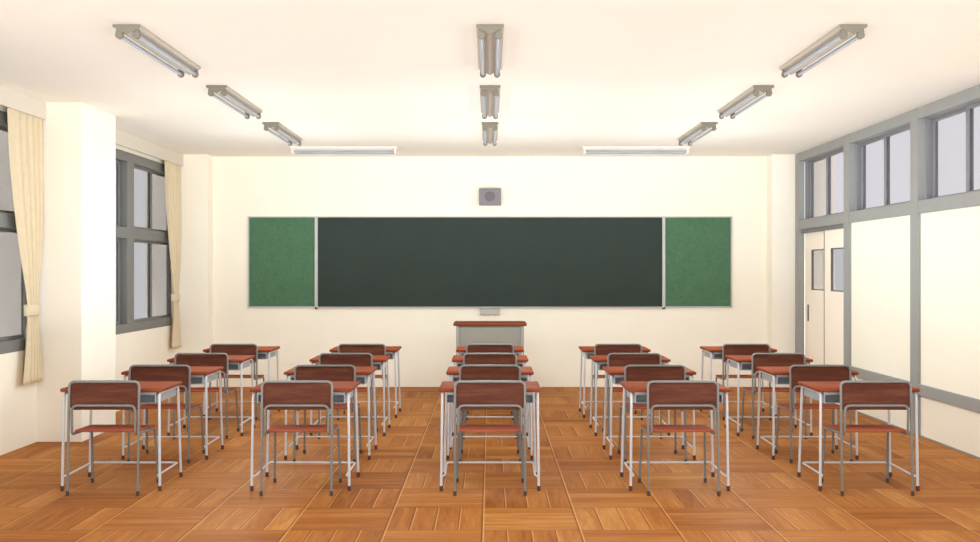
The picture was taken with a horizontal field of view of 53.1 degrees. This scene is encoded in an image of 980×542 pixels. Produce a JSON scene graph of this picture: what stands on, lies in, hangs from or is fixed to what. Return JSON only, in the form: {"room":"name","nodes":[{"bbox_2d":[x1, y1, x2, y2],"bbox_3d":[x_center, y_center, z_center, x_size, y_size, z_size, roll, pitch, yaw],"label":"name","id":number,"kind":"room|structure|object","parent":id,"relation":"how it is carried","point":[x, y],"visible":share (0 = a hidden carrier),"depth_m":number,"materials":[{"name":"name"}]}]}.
{"room":"classroom","nodes":[
{"label":"classroom","id":0,"kind":"room"},
{"bbox_2d":[0,102,115,441],"bbox_3d":[-3.980,0.010,8.985,0.800,2.980,0.778,0,0,0],"label":"pillar","id":1,"kind":"structure","parent":0,"point":[77,291],"depth_m":8.60,"materials":[{"name":"paint"}]},
{"bbox_2d":[0,105,175,454],"bbox_3d":[-4.060,0.010,7.720,0.160,2.980,9.440,0,0,0],"label":"wall","id":2,"kind":"structure","parent":0,"point":[148,346],"depth_m":8.45,"materials":[{"name":"paint"}]},
{"bbox_2d":[0,110,26,353],"bbox_3d":[-4.037,-0.314,7.063,0.126,1.982,3.066,0,0,0],"label":"window","id":3,"kind":"structure","parent":2,"relation":"in","point":[8,344],"depth_m":8.20,"materials":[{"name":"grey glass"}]},
{"bbox_2d":[116,148,171,334],"bbox_3d":[-4.037,-0.314,10.907,0.126,1.982,3.066,0,0,0],"label":"window","id":4,"kind":"structure","parent":2,"relation":"in","point":[127,233],"depth_m":10.84,"materials":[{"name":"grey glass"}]},
{"bbox_2d":[145,154,212,386],"bbox_3d":[-3.980,0.010,12.820,0.800,2.980,0.760,0,0,0],"label":"pillar","id":5,"kind":"structure","parent":0,"point":[196,272],"depth_m":12.44,"materials":[{"name":"paint"}]},
{"bbox_2d":[0,0,979,156],"bbox_3d":[0.000,-1.540,7.990,8.800,0.120,9.980,0,0,0],"label":"ceiling","id":6,"kind":"structure","parent":0,"point":[404,75],"depth_m":7.31,"materials":[{"name":"paint"}]},
{"bbox_2d":[0,85,45,119],"bbox_3d":[-3.921,-1.403,7.063,0.062,0.153,3.066,0,0,0],"label":"box","id":7,"kind":"object","parent":6,"relation":"attached to","point":[9,98],"visible":1,"depth_m":8.15,"materials":[{"name":"beige paint"}]},
{"bbox_2d":[7,107,42,384],"bbox_3d":[-3.933,-0.235,8.260,0.094,2.390,0.634,0,0,-1],"label":"curtain","id":8,"kind":"object","parent":7,"relation":"hanging from","point":[25,131],"visible":1,"depth_m":8.34,"materials":[{"name":"fabric"}]},
{"bbox_2d":[116,129,182,166],"bbox_3d":[-3.921,-1.403,10.907,0.062,0.153,3.066,0,0,0],"label":"box","id":9,"kind":"object","parent":6,"relation":"attached to","point":[123,139],"visible":0.57,"depth_m":11.13,"materials":[{"name":"beige paint"}]},
{"bbox_2d":[165,161,181,348],"bbox_3d":[-3.933,-0.235,12.104,0.094,2.390,0.634,0,0,-1],"label":"curtain","id":10,"kind":"object","parent":9,"relation":"hanging from","point":[172,171],"visible":0.98,"depth_m":12.19,"materials":[{"name":"fabric"}]},
{"bbox_2d":[113,24,200,77],"bbox_3d":[-2.180,-1.438,6.488,0.166,0.083,1.226,0,0,0],"label":"ceiling light","id":11,"kind":"object","parent":6,"relation":"attached to","point":[138,33],"visible":1,"depth_m":6.32,"materials":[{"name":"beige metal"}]},
{"bbox_2d":[206,85,261,118],"bbox_3d":[-2.180,-1.438,8.420,0.166,0.083,1.226,0,0,0],"label":"ceiling light","id":12,"kind":"object","parent":6,"relation":"attached to","point":[223,91],"visible":1,"depth_m":8.25,"materials":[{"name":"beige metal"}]},
{"bbox_2d":[262,122,302,145],"bbox_3d":[-2.180,-1.438,10.352,0.166,0.083,1.226,0,0,0],"label":"ceiling light","id":13,"kind":"object","parent":6,"relation":"attached to","point":[277,127],"visible":1,"depth_m":10.18,"materials":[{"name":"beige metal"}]},
{"bbox_2d":[290,147,397,154],"bbox_3d":[-1.742,-1.438,11.740,1.276,0.083,0.166,0,0,0],"label":"light","id":14,"kind":"object","parent":6,"relation":"attached to","point":[294,150],"visible":1,"depth_m":11.68,"materials":[{"name":"white metal"}]},
{"bbox_2d":[476,24,503,77],"bbox_3d":[0.000,-1.438,6.488,0.166,0.083,1.226,0,0,0],"label":"ceiling light","id":15,"kind":"object","parent":6,"relation":"attached to","point":[489,36],"visible":1,"depth_m":6.29,"materials":[{"name":"beige metal"}]},
{"bbox_2d":[480,85,499,118],"bbox_3d":[0.000,-1.438,8.420,0.166,0.083,1.226,0,0,0],"label":"ceiling light","id":16,"kind":"object","parent":6,"relation":"attached to","point":[489,94],"visible":1,"depth_m":8.22,"materials":[{"name":"beige metal"}]},
{"bbox_2d":[482,122,497,145],"bbox_3d":[0.000,-1.438,10.352,0.166,0.083,1.226,0,0,0],"label":"ceiling light","id":17,"kind":"object","parent":6,"relation":"attached to","point":[489,129],"visible":1,"depth_m":10.15,"materials":[{"name":"beige metal"}]},
{"bbox_2d":[582,147,689,154],"bbox_3d":[1.742,-1.438,11.740,1.276,0.083,0.166,0,0,0],"label":"light","id":18,"kind":"object","parent":6,"relation":"attached to","point":[586,150],"visible":1,"depth_m":11.68,"materials":[{"name":"white metal"}]},
{"bbox_2d":[677,122,717,145],"bbox_3d":[2.180,-1.438,10.352,0.166,0.083,1.226,0,0,0],"label":"ceiling light","id":19,"kind":"object","parent":6,"relation":"attached to","point":[702,127],"visible":1,"depth_m":10.18,"materials":[{"name":"beige metal"}]},
{"bbox_2d":[718,85,773,118],"bbox_3d":[2.180,-1.438,8.420,0.166,0.083,1.226,0,0,0],"label":"ceiling light","id":20,"kind":"object","parent":6,"relation":"attached to","point":[755,91],"visible":1,"depth_m":8.25,"materials":[{"name":"beige metal"}]},
{"bbox_2d":[779,24,866,77],"bbox_3d":[2.180,-1.438,6.488,0.166,0.083,1.226,0,0,0],"label":"ceiling light","id":21,"kind":"object","parent":6,"relation":"attached to","point":[841,33],"visible":1,"depth_m":6.32,"materials":[{"name":"beige metal"}]},
{"bbox_2d":[799,84,979,161],"bbox_3d":[3.948,-1.428,7.715,0.144,0.104,9.430,0,0,0],"label":"beam","id":22,"kind":"structure","parent":6,"relation":"attached to","point":[969,96],"depth_m":9.33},
{"bbox_2d":[0,387,979,541],"bbox_3d":[0.000,1.560,7.990,8.800,0.120,9.980,0,0,0],"label":"floor","id":23,"kind":"structure","parent":0,"point":[396,496],"depth_m":6.92,"materials":[{"name":"brown wood"}]},
{"bbox_2d":[66,380,157,495],"bbox_3d":[-2.587,1.117,6.747,0.491,0.767,0.432,0,0,0],"label":"chair","id":24,"kind":"object","parent":23,"relation":"on","point":[82,394],"visible":0.99,"depth_m":6.59,"materials":[{"name":"wood"}]},
{"bbox_2d":[60,381,182,490],"bbox_3d":[-2.587,1.152,6.918,0.698,0.697,0.482,0,0,0],"label":"school desk","id":25,"kind":"object","parent":23,"relation":"on","point":[151,391],"visible":0.66,"depth_m":6.80,"materials":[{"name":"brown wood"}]},
{"bbox_2d":[140,388,175,402],"bbox_3d":[-2.587,0.865,6.918,0.602,0.078,0.422,0,0,0],"label":"tray","id":26,"kind":"object","parent":25,"relation":"on","point":[147,395],"depth_m":6.76,"materials":[{"name":"grey metal"}]},
{"bbox_2d":[127,365,204,462],"bbox_3d":[-2.587,1.117,7.854,0.491,0.767,0.432,0,0,0],"label":"chair","id":27,"kind":"object","parent":23,"relation":"on","point":[182,373],"visible":0.78,"depth_m":7.70,"materials":[{"name":"brown wood"}]},
{"bbox_2d":[121,366,223,459],"bbox_3d":[-2.587,1.152,8.025,0.698,0.697,0.482,0,0,0],"label":"school desk","id":28,"kind":"object","parent":23,"relation":"on","point":[199,374],"visible":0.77,"depth_m":7.91,"materials":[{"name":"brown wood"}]},
{"bbox_2d":[128,373,217,383],"bbox_3d":[-2.587,0.865,8.025,0.602,0.078,0.422,0,0,0],"label":"tray","id":29,"kind":"object","parent":28,"relation":"on","point":[196,378],"depth_m":7.87,"materials":[{"name":"grey metal"}]},
{"bbox_2d":[173,353,239,438],"bbox_3d":[-2.587,1.117,8.961,0.491,0.767,0.432,0,0,0],"label":"chair","id":30,"kind":"object","parent":23,"relation":"on","point":[190,359],"visible":0.7,"depth_m":8.80,"materials":[{"name":"brown wood"}]},
{"bbox_2d":[167,355,254,435],"bbox_3d":[-2.587,1.152,9.132,0.698,0.697,0.482,0,0,0],"label":"school desk","id":31,"kind":"object","parent":23,"relation":"on","point":[236,362],"visible":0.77,"depth_m":8.98,"materials":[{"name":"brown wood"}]},
{"bbox_2d":[173,361,249,369],"bbox_3d":[-2.587,0.865,9.132,0.602,0.078,0.422,0,0,0],"label":"tray","id":32,"kind":"object","parent":31,"relation":"on","point":[233,365],"depth_m":8.98,"materials":[{"name":"grey metal"}]},
{"bbox_2d":[209,344,266,419],"bbox_3d":[-2.587,1.117,10.068,0.491,0.767,0.432,0,0,0],"label":"chair","id":33,"kind":"object","parent":23,"relation":"on","point":[229,349],"visible":0.67,"depth_m":9.91,"materials":[{"name":"brown wood"}]},
{"bbox_2d":[203,346,279,417],"bbox_3d":[-2.587,1.152,10.239,0.698,0.697,0.482,0,0,0],"label":"school desk","id":34,"kind":"object","parent":23,"relation":"on","point":[264,352],"visible":0.49,"depth_m":10.15,"materials":[{"name":"brown wood"}]},
{"bbox_2d":[208,351,275,358],"bbox_3d":[-2.587,0.865,10.239,0.602,0.078,0.422,0,0,0],"label":"tray","id":35,"kind":"object","parent":34,"relation":"on","point":[261,354],"depth_m":10.08,"materials":[{"name":"grey metal"}]},
{"bbox_2d":[259,380,341,495],"bbox_3d":[-1.293,1.117,6.747,0.491,0.767,0.432,0,0,0],"label":"chair","id":36,"kind":"object","parent":23,"relation":"on","point":[275,394],"visible":1,"depth_m":6.59,"materials":[{"name":"brown wood"}]},
{"bbox_2d":[250,381,359,490],"bbox_3d":[-1.293,1.152,6.918,0.698,0.697,0.482,0,0,0],"label":"school desk","id":37,"kind":"object","parent":23,"relation":"on","point":[343,391],"visible":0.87,"depth_m":6.76,"materials":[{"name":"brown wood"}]},
{"bbox_2d":[257,390,353,402],"bbox_3d":[-1.293,0.865,6.918,0.602,0.078,0.422,0,0,0],"label":"tray","id":38,"kind":"object","parent":37,"relation":"on","point":[339,396],"depth_m":6.72,"materials":[{"name":"grey metal"}]},
{"bbox_2d":[293,365,361,461],"bbox_3d":[-1.293,1.117,7.854,0.491,0.767,0.432,0,0,0],"label":"chair","id":39,"kind":"object","parent":23,"relation":"on","point":[301,372],"visible":0.59,"depth_m":7.69,"materials":[{"name":"brown wood"}]},
{"bbox_2d":[284,366,377,459],"bbox_3d":[-1.293,1.152,8.025,0.698,0.697,0.482,0,0,0],"label":"school desk","id":40,"kind":"object","parent":23,"relation":"on","point":[363,373],"visible":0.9,"depth_m":7.88,"materials":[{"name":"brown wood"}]},
{"bbox_2d":[290,374,371,383],"bbox_3d":[-1.293,0.865,8.025,0.602,0.078,0.422,0,0,0],"label":"tray","id":41,"kind":"object","parent":40,"relation":"on","point":[362,378],"depth_m":7.84,"materials":[{"name":"grey metal"}]},
{"bbox_2d":[318,353,377,438],"bbox_3d":[-1.293,1.117,8.961,0.491,0.767,0.432,0,0,0],"label":"chair","id":42,"kind":"object","parent":23,"relation":"on","point":[355,359],"visible":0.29,"depth_m":8.80,"materials":[{"name":"brown wood"}]},
{"bbox_2d":[309,355,390,435],"bbox_3d":[-1.293,1.152,9.132,0.698,0.697,0.482,0,0,0],"label":"school desk","id":43,"kind":"object","parent":23,"relation":"on","point":[379,361],"visible":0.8,"depth_m":8.98,"materials":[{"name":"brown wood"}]},
{"bbox_2d":[315,362,385,369],"bbox_3d":[-1.293,0.865,9.132,0.602,0.078,0.422,0,0,0],"label":"tray","id":44,"kind":"object","parent":43,"relation":"on","point":[381,365],"depth_m":8.94,"materials":[{"name":"grey metal"}]},
{"bbox_2d":[337,344,387,419],"bbox_3d":[-1.293,1.117,10.068,0.491,0.767,0.432,0,0,0],"label":"chair","id":45,"kind":"object","parent":23,"relation":"on","point":[374,349],"visible":0.42,"depth_m":9.91,"materials":[{"name":"brown wood"}]},
{"bbox_2d":[329,346,400,417],"bbox_3d":[-1.293,1.152,10.239,0.698,0.697,0.482,0,0,0],"label":"school desk","id":46,"kind":"object","parent":23,"relation":"on","point":[390,350],"visible":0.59,"depth_m":10.08,"materials":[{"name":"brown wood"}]},
{"bbox_2d":[334,352,396,358],"bbox_3d":[-1.293,0.865,10.239,0.602,0.078,0.422,0,0,0],"label":"tray","id":47,"kind":"object","parent":46,"relation":"on","point":[393,354],"depth_m":10.03,"materials":[{"name":"grey metal"}]},
{"bbox_2d":[453,380,526,495],"bbox_3d":[0.000,1.117,6.747,0.491,0.767,0.432,0,0,0],"label":"chair","id":48,"kind":"object","parent":23,"relation":"on","point":[468,394],"visible":1,"depth_m":6.59,"materials":[{"name":"brown wood"}]},
{"bbox_2d":[453,321,526,354],"bbox_3d":[0.000,1.044,11.255,0.826,0.913,0.470,0,0,0],"label":"lectern","id":49,"kind":"object","parent":23,"relation":"on","point":[467,332],"visible":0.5,"depth_m":11.04,"materials":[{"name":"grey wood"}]},
{"bbox_2d":[439,381,540,490],"bbox_3d":[0.000,1.152,6.918,0.698,0.697,0.482,0,0,0],"label":"school desk","id":50,"kind":"object","parent":23,"relation":"on","point":[447,387],"visible":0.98,"depth_m":6.76,"materials":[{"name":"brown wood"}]},
{"bbox_2d":[446,392,533,402],"bbox_3d":[0.000,0.865,6.918,0.602,0.078,0.422,0,0,0],"label":"tray","id":51,"kind":"object","parent":50,"relation":"on","point":[449,395],"depth_m":6.76,"materials":[{"name":"grey metal"}]},
{"bbox_2d":[459,365,520,461],"bbox_3d":[0.000,1.117,7.854,0.491,0.767,0.432,0,0,0],"label":"chair","id":52,"kind":"object","parent":23,"relation":"on","point":[466,372],"visible":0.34,"depth_m":7.69,"materials":[{"name":"brown wood"}]},
{"bbox_2d":[446,366,533,459],"bbox_3d":[0.000,1.152,8.025,0.698,0.697,0.482,0,0,0],"label":"school desk","id":53,"kind":"object","parent":23,"relation":"on","point":[453,371],"visible":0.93,"depth_m":7.87,"materials":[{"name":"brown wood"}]},
{"bbox_2d":[452,375,527,380],"bbox_3d":[0.000,0.865,8.025,0.602,0.078,0.422,0,0,0],"label":"tray","id":54,"kind":"object","parent":53,"relation":"on","point":[454,377],"depth_m":7.87,"materials":[{"name":"grey metal"}]},
{"bbox_2d":[463,353,516,438],"bbox_3d":[0.000,1.117,8.961,0.491,0.767,0.432,0,0,0],"label":"chair","id":55,"kind":"object","parent":23,"relation":"on","point":[468,358],"visible":0.29,"depth_m":8.80,"materials":[{"name":"brown wood"}]},
{"bbox_2d":[466,344,513,419],"bbox_3d":[0.000,1.117,10.068,0.491,0.767,0.432,0,0,0],"label":"chair","id":56,"kind":"object","parent":23,"relation":"on","point":[470,348],"visible":0.29,"depth_m":9.91,"materials":[{"name":"brown wood"}]},
{"bbox_2d":[452,355,527,435],"bbox_3d":[0.000,1.152,9.132,0.698,0.697,0.482,0,0,0],"label":"school desk","id":57,"kind":"object","parent":23,"relation":"on","point":[458,359],"visible":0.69,"depth_m":8.98,"materials":[{"name":"brown wood"}]},
{"bbox_2d":[456,346,523,416],"bbox_3d":[0.000,1.152,10.239,0.698,0.697,0.482,0,0,0],"label":"school desk","id":58,"kind":"object","parent":23,"relation":"on","point":[462,349],"visible":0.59,"depth_m":10.03,"materials":[{"name":"brown wood"}]},
{"bbox_2d":[579,346,650,417],"bbox_3d":[1.293,1.152,10.239,0.698,0.697,0.482,0,0,0],"label":"school desk","id":59,"kind":"object","parent":23,"relation":"on","point":[586,350],"visible":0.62,"depth_m":10.08,"materials":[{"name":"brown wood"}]},
{"bbox_2d":[583,352,645,358],"bbox_3d":[1.293,0.865,10.239,0.602,0.078,0.422,0,0,0],"label":"tray","id":60,"kind":"object","parent":59,"relation":"on","point":[586,354],"depth_m":10.03,"materials":[{"name":"grey metal"}]},
{"bbox_2d":[592,344,642,419],"bbox_3d":[1.293,1.117,10.068,0.491,0.767,0.432,0,0,0],"label":"chair","id":61,"kind":"object","parent":23,"relation":"on","point":[599,349],"visible":0.41,"depth_m":9.91,"materials":[{"name":"brown wood"}]},
{"bbox_2d":[589,355,670,435],"bbox_3d":[1.293,1.152,9.132,0.698,0.697,0.482,0,0,0],"label":"school desk","id":62,"kind":"object","parent":23,"relation":"on","point":[600,361],"visible":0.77,"depth_m":8.98,"materials":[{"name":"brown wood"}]},
{"bbox_2d":[594,362,664,369],"bbox_3d":[1.293,0.865,9.132,0.602,0.078,0.422,0,0,0],"label":"tray","id":63,"kind":"object","parent":62,"relation":"on","point":[598,365],"depth_m":8.94,"materials":[{"name":"grey metal"}]},
{"bbox_2d":[602,353,661,438],"bbox_3d":[1.293,1.117,8.961,0.491,0.767,0.432,0,0,0],"label":"chair","id":64,"kind":"object","parent":23,"relation":"on","point":[613,359],"visible":0.43,"depth_m":8.80,"materials":[{"name":"brown wood"}]},
{"bbox_2d":[602,366,695,459],"bbox_3d":[1.293,1.152,8.025,0.698,0.697,0.482,0,0,0],"label":"school desk","id":65,"kind":"object","parent":23,"relation":"on","point":[615,373],"visible":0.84,"depth_m":7.88,"materials":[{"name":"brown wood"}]},
{"bbox_2d":[608,374,689,383],"bbox_3d":[1.293,0.865,8.025,0.602,0.078,0.422,0,0,0],"label":"tray","id":66,"kind":"object","parent":65,"relation":"on","point":[614,378],"depth_m":7.84,"materials":[{"name":"grey metal"}]},
{"bbox_2d":[618,365,686,461],"bbox_3d":[1.293,1.117,7.854,0.491,0.767,0.432,0,0,0],"label":"chair","id":67,"kind":"object","parent":23,"relation":"on","point":[631,372],"visible":0.56,"depth_m":7.69,"materials":[{"name":"brown wood"}]},
{"bbox_2d":[620,381,729,490],"bbox_3d":[1.293,1.152,6.918,0.698,0.697,0.482,0,0,0],"label":"school desk","id":68,"kind":"object","parent":23,"relation":"on","point":[636,391],"visible":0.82,"depth_m":6.76,"materials":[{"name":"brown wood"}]},
{"bbox_2d":[626,390,722,402],"bbox_3d":[1.293,0.865,6.918,0.602,0.078,0.422,0,0,0],"label":"tray","id":69,"kind":"object","parent":68,"relation":"on","point":[637,396],"depth_m":6.72,"materials":[{"name":"grey metal"}]},
{"bbox_2d":[638,380,720,495],"bbox_3d":[1.293,1.117,6.747,0.491,0.767,0.432,0,0,0],"label":"chair","id":70,"kind":"object","parent":23,"relation":"on","point":[661,394],"visible":1,"depth_m":6.59,"materials":[{"name":"brown wood"}]},
{"bbox_2d":[700,346,776,417],"bbox_3d":[2.587,1.152,10.239,0.698,0.697,0.482,0,0,0],"label":"school desk","id":71,"kind":"object","parent":23,"relation":"on","point":[713,352],"visible":0.47,"depth_m":10.15,"materials":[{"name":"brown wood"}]},
{"bbox_2d":[704,351,771,358],"bbox_3d":[2.587,0.865,10.239,0.602,0.078,0.422,0,0,0],"label":"tray","id":72,"kind":"object","parent":71,"relation":"on","point":[712,354],"depth_m":10.08,"materials":[{"name":"grey metal"}]},
{"bbox_2d":[713,344,770,419],"bbox_3d":[2.587,1.117,10.068,0.491,0.767,0.432,0,0,0],"label":"chair","id":73,"kind":"object","parent":23,"relation":"on","point":[727,349],"visible":0.62,"depth_m":9.91,"materials":[{"name":"brown wood"}]},
{"bbox_2d":[725,355,812,435],"bbox_3d":[2.587,1.152,9.132,0.698,0.697,0.482,0,0,0],"label":"school desk","id":74,"kind":"object","parent":23,"relation":"on","point":[741,362],"visible":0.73,"depth_m":8.99,"materials":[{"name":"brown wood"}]},
{"bbox_2d":[730,361,806,369],"bbox_3d":[2.587,0.865,9.132,0.602,0.078,0.422,0,0,0],"label":"tray","id":75,"kind":"object","parent":74,"relation":"on","point":[740,365],"depth_m":8.98,"materials":[{"name":"grey metal"}]},
{"bbox_2d":[740,353,806,438],"bbox_3d":[2.587,1.117,8.961,0.491,0.767,0.432,0,0,0],"label":"chair","id":76,"kind":"object","parent":23,"relation":"on","point":[757,359],"visible":0.64,"depth_m":8.80,"materials":[{"name":"brown wood"}]},
{"bbox_2d":[795,153,803,353],"bbox_3d":[3.905,0.011,12.352,0.070,2.977,0.155,0,0,0],"label":"post","id":77,"kind":"object","parent":23,"relation":"on","point":[799,165],"visible":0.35,"depth_m":12.28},
{"bbox_2d":[756,366,858,459],"bbox_3d":[2.587,1.152,8.025,0.698,0.697,0.482,0,0,0],"label":"school desk","id":78,"kind":"object","parent":23,"relation":"on","point":[774,374],"visible":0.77,"depth_m":7.91,"materials":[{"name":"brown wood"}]},
{"bbox_2d":[762,373,851,383],"bbox_3d":[2.587,0.865,8.025,0.602,0.078,0.422,0,0,0],"label":"tray","id":79,"kind":"object","parent":78,"relation":"on","point":[778,378],"depth_m":7.87,"materials":[{"name":"grey metal"}]},
{"bbox_2d":[775,365,852,462],"bbox_3d":[2.587,1.117,7.854,0.491,0.767,0.432,0,0,0],"label":"chair","id":80,"kind":"object","parent":23,"relation":"on","point":[797,373],"visible":0.79,"depth_m":7.70,"materials":[{"name":"brown wood"}]},
{"bbox_2d":[805,231,823,364],"bbox_3d":[3.956,0.498,11.818,0.030,1.996,0.915,0,0,0],"label":"door","id":81,"kind":"structure","parent":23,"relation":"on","point":[814,241],"depth_m":11.95,"materials":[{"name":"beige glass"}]},
{"bbox_2d":[844,134,854,365],"bbox_3d":[3.905,0.011,10.652,0.070,2.977,0.155,0,0,0],"label":"post","id":82,"kind":"object","parent":23,"relation":"on","point":[849,148],"visible":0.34,"depth_m":10.58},
{"bbox_2d":[797,381,919,490],"bbox_3d":[2.587,1.152,6.918,0.698,0.697,0.482,0,0,0],"label":"school desk","id":83,"kind":"object","parent":23,"relation":"on","point":[821,391],"visible":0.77,"depth_m":6.80,"materials":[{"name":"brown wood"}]},
{"bbox_2d":[804,388,839,402],"bbox_3d":[2.587,0.865,6.918,0.602,0.078,0.422,0,0,0],"label":"tray","id":84,"kind":"object","parent":83,"relation":"on","point":[827,395],"depth_m":6.76,"materials":[{"name":"grey metal"}]},
{"bbox_2d":[822,380,913,495],"bbox_3d":[2.587,1.117,6.747,0.491,0.767,0.432,0,0,0],"label":"chair","id":85,"kind":"object","parent":23,"relation":"on","point":[854,394],"visible":0.98,"depth_m":6.59,"materials":[{"name":"brown wood"}]},
{"bbox_2d":[910,108,924,436],"bbox_3d":[3.905,0.011,8.953,0.070,2.977,0.155,0,0,0],"label":"post","id":86,"kind":"object","parent":23,"relation":"on","point":[917,126],"visible":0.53,"depth_m":8.89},
{"bbox_2d":[213,157,766,386],"bbox_3d":[0.000,0.010,12.755,7.160,2.980,0.150,0,0,0],"label":"wall","id":87,"kind":"structure","parent":0,"point":[243,187],"depth_m":12.68,"materials":[{"name":"paint"}]},
{"bbox_2d":[248,217,314,307],"bbox_3d":[-2.696,-0.116,12.665,0.863,1.176,0.029,0,0,0],"label":"notice board","id":88,"kind":"object","parent":87,"relation":"attached to","point":[281,250],"visible":1,"depth_m":12.66,"materials":[{"name":"green fabric"}]},
{"bbox_2d":[315,216,664,308],"bbox_3d":[0.000,-0.105,12.652,4.527,1.196,0.054,0,0,0],"label":"blackboard","id":89,"kind":"object","parent":87,"relation":"attached to","point":[361,262],"visible":1,"depth_m":12.66,"materials":[{"name":"stone"}]},
{"bbox_2d":[480,308,499,314],"bbox_3d":[0.000,0.524,12.655,0.266,0.079,0.056,0,0,0],"label":"box","id":90,"kind":"object","parent":89,"relation":"attached to","point":[483,311],"visible":1,"depth_m":12.63,"materials":[{"name":"metal"}]},
{"bbox_2d":[479,188,500,205],"bbox_3d":[0.000,-0.952,12.616,0.282,0.213,0.126,0,0,0],"label":"wall speaker","id":91,"kind":"object","parent":87,"relation":"attached to","point":[487,196],"visible":1,"depth_m":12.56},
{"bbox_2d":[485,191,494,200],"bbox_3d":[0.000,-0.957,12.557,0.132,0.132,0.008,0,0,0],"label":"grille","id":92,"kind":"object","parent":91,"relation":"attached to","point":[489,195],"depth_m":12.55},
{"bbox_2d":[665,217,731,307],"bbox_3d":[2.696,-0.116,12.665,0.863,1.176,0.029,0,0,0],"label":"notice board","id":93,"kind":"object","parent":87,"relation":"attached to","point":[698,250],"visible":1,"depth_m":12.66,"materials":[{"name":"green fabric"}]},
{"bbox_2d":[767,154,834,386],"bbox_3d":[3.980,0.010,12.820,0.800,2.980,0.760,0,0,0],"label":"pillar","id":94,"kind":"structure","parent":0,"point":[780,167],"depth_m":12.44,"materials":[{"name":"paint"}]},
{"bbox_2d":[851,206,979,456],"bbox_3d":[3.970,0.020,6.798,0.140,2.960,7.595,0,0,0],"label":"wall","id":95,"kind":"structure","parent":0,"point":[950,239],"depth_m":8.70,"materials":[{"name":"paint"}]},
{"bbox_2d":[799,101,979,228],"bbox_3d":[3.963,-0.948,7.715,0.174,0.856,9.430,0,0,0],"label":"window","id":96,"kind":"structure","parent":95,"relation":"in","point":[932,123],"depth_m":8.80,"materials":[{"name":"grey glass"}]},
{"bbox_2d":[801,224,843,232],"bbox_3d":[3.950,-0.497,11.502,0.100,0.050,1.545,0,0,0],"label":"door track","id":97,"kind":"object","parent":96,"relation":"attached to","point":[840,226],"visible":0.71,"depth_m":11.49,"materials":[{"name":"grey metal"}]},
{"bbox_2d":[824,228,843,404],"bbox_3d":[3.925,0.498,11.034,0.028,1.996,0.897,0,0,0],"label":"door","id":98,"kind":"structure","parent":97,"relation":"attached to","point":[833,239],"depth_m":11.19,"materials":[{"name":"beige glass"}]},
{"bbox_2d":[805,145,855,218],"bbox_3d":[3.998,-1.007,11.502,0.105,0.738,1.545,0,0,0],"label":"window","id":99,"kind":"structure","parent":96,"relation":"attached to","point":[809,165],"depth_m":12.20,"materials":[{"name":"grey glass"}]},
{"bbox_2d":[856,122,925,210],"bbox_3d":[3.998,-1.007,9.803,0.105,0.738,1.545,0,0,0],"label":"window","id":100,"kind":"structure","parent":95,"relation":"in","point":[860,147],"depth_m":10.31,"materials":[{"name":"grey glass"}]},
{"bbox_2d":[850,366,979,412],"bbox_3d":[3.898,1.075,6.793,0.044,0.101,7.585,0,0,0],"label":"rail","id":101,"kind":"object","parent":95,"relation":"attached to","point":[973,404],"visible":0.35,"depth_m":8.49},
{"bbox_2d":[852,410,979,459],"bbox_3d":[3.901,1.492,6.787,0.018,0.016,7.575,0,0,0],"label":"baseboard","id":102,"kind":"structure","parent":95,"relation":"attached to","point":[927,438],"depth_m":8.64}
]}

